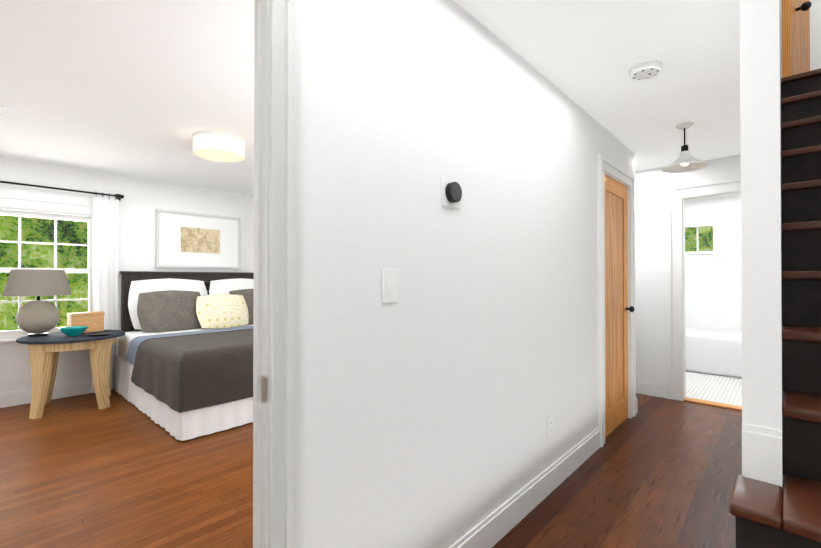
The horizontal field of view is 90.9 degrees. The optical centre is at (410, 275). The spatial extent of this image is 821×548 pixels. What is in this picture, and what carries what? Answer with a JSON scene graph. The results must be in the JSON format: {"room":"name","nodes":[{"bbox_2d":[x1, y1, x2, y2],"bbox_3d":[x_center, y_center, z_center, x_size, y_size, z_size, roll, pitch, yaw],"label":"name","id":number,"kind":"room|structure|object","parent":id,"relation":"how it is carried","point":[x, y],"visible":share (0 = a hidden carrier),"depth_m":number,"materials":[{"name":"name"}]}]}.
{"room":"hallway","nodes":[
{"label":"hallway","id":0,"kind":"room"},
{"bbox_2d":[0,0,639,547],"bbox_3d":[0.043,0.050,1.554,0.055,2.370,5.890,0,-1,43],"label":"wall","id":1,"kind":"structure","parent":0,"point":[446,384],"depth_m":1.61,"materials":[{"name":"paint"}]},
{"bbox_2d":[253,0,294,547],"bbox_3d":[-0.690,0.196,0.756,0.109,2.067,0.999,0,-1,43],"label":"door frame","id":2,"kind":"structure","parent":1,"relation":"attached to","point":[273,416],"depth_m":1.07,"materials":[{"name":"grey paint"}]},
{"bbox_2d":[382,269,396,302],"bbox_3d":[-0.068,0.036,1.383,0.013,0.116,0.072,0,-1,43],"label":"switch plate","id":3,"kind":"object","parent":1,"relation":"attached to","point":[389,285],"visible":1,"depth_m":1.38,"materials":[{"name":"white plastic"}]},
{"bbox_2d":[442,176,461,208],"bbox_3d":[0.173,-0.335,1.634,0.030,0.116,0.116,0,-1,43],"label":"thermostat","id":4,"kind":"object","parent":1,"relation":"attached to","point":[451,192],"visible":1,"depth_m":1.62,"materials":[{"name":"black plastic"}]},
{"bbox_2d":[449,427,599,547],"bbox_3d":[0.522,1.168,2.013,0.016,0.140,2.503,0,-1,43],"label":"baseboard","id":5,"kind":"structure","parent":1,"relation":"attached to","point":[496,525],"depth_m":2.09,"materials":[{"name":"paint"}]},
{"bbox_2d":[547,415,552,437],"bbox_3d":[0.805,0.870,2.329,0.007,0.116,0.072,0,-1,43],"label":"electrical outlet plate","id":6,"kind":"object","parent":1,"relation":"attached to","point":[549,426],"visible":1,"depth_m":2.32,"materials":[{"name":"white plastic"}]},
{"bbox_2d":[597,153,635,446],"bbox_3d":[1.663,0.182,3.291,0.082,2.130,0.910,0,-1,43],"label":"door frame","id":7,"kind":"structure","parent":1,"relation":"attached to","point":[605,166],"depth_m":3.08,"materials":[{"name":"grey paint"}]},
{"bbox_2d":[604,174,634,436],"bbox_3d":[1.677,0.232,3.277,0.111,2.014,0.694,0,-1,43],"label":"closet door","id":8,"kind":"structure","parent":1,"relation":"in","point":[616,325],"depth_m":3.31,"materials":[{"name":"brown wood"}]},
{"bbox_2d":[636,397,637,413],"bbox_3d":[1.519,1.183,4.202,1.516,0.140,0.016,0,-1,43],"label":"baseboard","id":9,"kind":"structure","parent":1,"relation":"attached to","point":[636,397],"depth_m":3.67,"materials":[{"name":"paint"}]},
{"bbox_2d":[0,0,740,199],"bbox_3d":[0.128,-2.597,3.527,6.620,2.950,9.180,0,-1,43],"label":"ceiling","id":10,"kind":"structure","parent":0,"point":[143,89],"depth_m":2.27,"materials":[{"name":"paint"}]},
{"bbox_2d":[0,105,3,116],"bbox_3d":[-2.942,-1.119,2.606,0.240,0.016,0.440,0,-1,43],"label":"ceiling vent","id":11,"kind":"object","parent":10,"relation":"in","point":[1,109],"visible":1,"depth_m":2.74,"materials":[{"name":"white plastic"}]},
{"bbox_2d":[192,130,244,161],"bbox_3d":[-1.577,-1.056,3.333,0.394,0.135,0.394,0,-1,43],"label":"drum light","id":12,"kind":"object","parent":10,"relation":"attached to","point":[219,146],"visible":1,"depth_m":3.21,"materials":[{"name":"white plastic"}]},
{"bbox_2d":[629,60,662,79],"bbox_3d":[1.279,-1.109,2.198,0.158,0.044,0.158,0,-1,43],"label":"smoke detector","id":13,"kind":"object","parent":10,"relation":"attached to","point":[647,69],"visible":1,"depth_m":2.16,"materials":[{"name":"white plastic"}]},
{"bbox_2d":[662,121,708,172],"bbox_3d":[2.045,-0.963,3.014,0.296,0.324,0.296,0,-1,43],"label":"pendant lamp","id":14,"kind":"object","parent":10,"relation":"hanging from","point":[685,161],"visible":1,"depth_m":3.00,"materials":[{"name":"white metal"}]},
{"bbox_2d":[0,389,741,547],"bbox_3d":[-0.658,1.292,2.647,6.660,0.100,6.860,0,-1,43],"label":"floor","id":15,"kind":"structure","parent":0,"point":[81,471],"depth_m":2.40,"materials":[{"name":"brown wood"}]},
{"bbox_2d":[16,330,124,418],"bbox_3d":[-3.220,0.911,3.868,0.800,0.680,0.800,0,-1,43],"label":"round side table","id":16,"kind":"object","parent":15,"relation":"on","point":[44,351],"visible":0.81,"depth_m":3.65,"materials":[{"name":"wood"}]},
{"bbox_2d":[2,270,71,336],"bbox_3d":[-3.515,0.259,3.818,0.490,0.619,0.490,0,-1,43],"label":"table lamp","id":17,"kind":"object","parent":16,"relation":"on","point":[37,317],"visible":1,"depth_m":3.70,"materials":[{"name":"grey ceramic"}]},
{"bbox_2d":[58,326,87,335],"bbox_3d":[-3.172,0.530,3.806,0.218,0.077,0.218,0,-1,43],"label":"bowl","id":18,"kind":"object","parent":16,"relation":"on","point":[74,331],"visible":1,"depth_m":3.77,"materials":[{"name":"ceramic"}]},
{"bbox_2d":[67,311,104,332],"bbox_3d":[-3.254,0.471,4.053,0.120,0.198,0.276,0,0,31],"label":"box","id":19,"kind":"object","parent":16,"relation":"on","point":[93,321],"visible":0.85,"depth_m":4.03,"materials":[{"name":"brown wood"}]},
{"bbox_2d":[86,332,110,335],"bbox_3d":[-2.957,0.560,3.832,0.192,0.016,0.192,0,-1,43],"label":"tray","id":20,"kind":"object","parent":16,"relation":"on","point":[99,334],"visible":1,"depth_m":3.84,"materials":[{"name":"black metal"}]},
{"bbox_2d":[115,271,253,440],"bbox_3d":[-1.851,0.604,4.390,2.181,1.300,1.900,0,-1,43],"label":"bed","id":21,"kind":"object","parent":15,"relation":"on","point":[184,369],"visible":0.58,"depth_m":3.69,"materials":[{"name":"white fabric"}]},
{"bbox_2d":[729,68,820,547],"bbox_3d":[1.821,-0.017,1.389,1.015,2.500,2.696,0,-1,43],"label":"stair","id":22,"kind":"structure","parent":15,"relation":"on","point":[787,514],"depth_m":1.39,"materials":[{"name":"brown wood"}]},
{"bbox_2d":[686,371,741,405],"bbox_3d":[3.805,1.307,4.776,2.140,0.100,2.320,0,-1,43],"label":"floor","id":23,"kind":"structure","parent":0,"point":[716,388],"depth_m":4.48,"materials":[{"name":"white tile"}]},
{"bbox_2d":[685,328,741,377],"bbox_3d":[4.229,1.009,5.237,1.880,0.503,0.770,0,-1,43],"label":"bathtub","id":24,"kind":"object","parent":23,"relation":"on","point":[714,352],"visible":0.19,"depth_m":5.11,"materials":[{"name":"ceramic"}]},
{"bbox_2d":[636,0,820,383],"bbox_3d":[2.670,-1.347,4.182,3.500,5.200,0.120,0,-1,43],"label":"wall","id":25,"kind":"structure","parent":0,"point":[650,183],"depth_m":4.23,"materials":[{"name":"paint"}]},
{"bbox_2d":[0,379,91,407],"bbox_3d":[-3.400,1.184,4.324,0.016,0.140,5.370,0,-1,43],"label":"baseboard","id":26,"kind":"structure","parent":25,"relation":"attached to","point":[18,397],"depth_m":4.10,"materials":[{"name":"paint"}]},
{"bbox_2d":[0,195,92,351],"bbox_3d":[-3.825,-0.016,3.956,0.200,1.475,1.410,0,-1,43],"label":"bedroom window","id":27,"kind":"structure","parent":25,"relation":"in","point":[20,207],"depth_m":4.06,"materials":[{"name":"paint"}]},
{"bbox_2d":[0,181,123,200],"bbox_3d":[-3.889,-0.875,3.748,0.096,0.070,2.044,0,-1,43],"label":"curtain rod","id":28,"kind":"object","parent":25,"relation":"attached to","point":[119,196],"visible":0.98,"depth_m":4.11,"materials":[{"name":"black metal"}]},
{"bbox_2d":[91,192,118,392],"bbox_3d":[-3.285,0.173,4.356,0.047,2.131,0.236,0,-1,43],"label":"curtain","id":29,"kind":"object","parent":28,"relation":"hanging from","point":[105,256],"visible":0.77,"depth_m":4.37,"materials":[{"name":"white fabric"}]},
{"bbox_2d":[156,209,240,268],"bbox_3d":[-2.656,-0.436,5.125,0.032,0.690,1.000,0,-1,43],"label":"framed art","id":30,"kind":"object","parent":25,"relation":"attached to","point":[190,240],"visible":0.94,"depth_m":5.09,"materials":[{"name":"white paper"}]},
{"bbox_2d":[636,380,665,397],"bbox_3d":[2.017,1.186,4.673,1.610,0.140,0.016,0,-1,43],"label":"baseboard","id":31,"kind":"structure","parent":25,"relation":"attached to","point":[642,387],"depth_m":4.21,"materials":[{"name":"paint"}]},
{"bbox_2d":[685,218,721,258],"bbox_3d":[4.191,-0.520,5.901,0.580,0.570,0.160,0,-1,43],"label":"bathroom window","id":32,"kind":"structure","parent":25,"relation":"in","point":[715,224],"depth_m":5.73,"materials":[{"name":"paint"}]},
{"bbox_2d":[665,175,741,410],"bbox_3d":[2.985,0.166,3.864,0.920,2.170,0.149,0,-1,43],"label":"door frame","id":33,"kind":"structure","parent":25,"relation":"attached to","point":[676,195],"depth_m":4.06,"materials":[{"name":"grey paint"}]},
{"bbox_2d":[704,0,781,486],"bbox_3d":[1.975,-1.421,2.225,0.090,5.320,3.940,0,-1,43],"label":"wall","id":34,"kind":"structure","parent":0,"point":[743,287],"depth_m":1.22,"materials":[{"name":"paint"}]},
{"bbox_2d":[782,0,811,77],"bbox_3d":[2.768,-2.276,2.898,0.158,2.020,0.757,0,-1,43],"label":"oak door","id":35,"kind":"structure","parent":34,"relation":"in","point":[795,36],"depth_m":2.74,"materials":[{"name":"brown wood"}]},
{"label":"outside","id":36,"kind":"structure","parent":0,"visible":0},
{"bbox_2d":[0,215,712,330],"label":"window","id":37,"kind":"structure","parent":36,"point":[8,228],"depth_m":6.23,"materials":[{"name":"green plant"}]}
]}

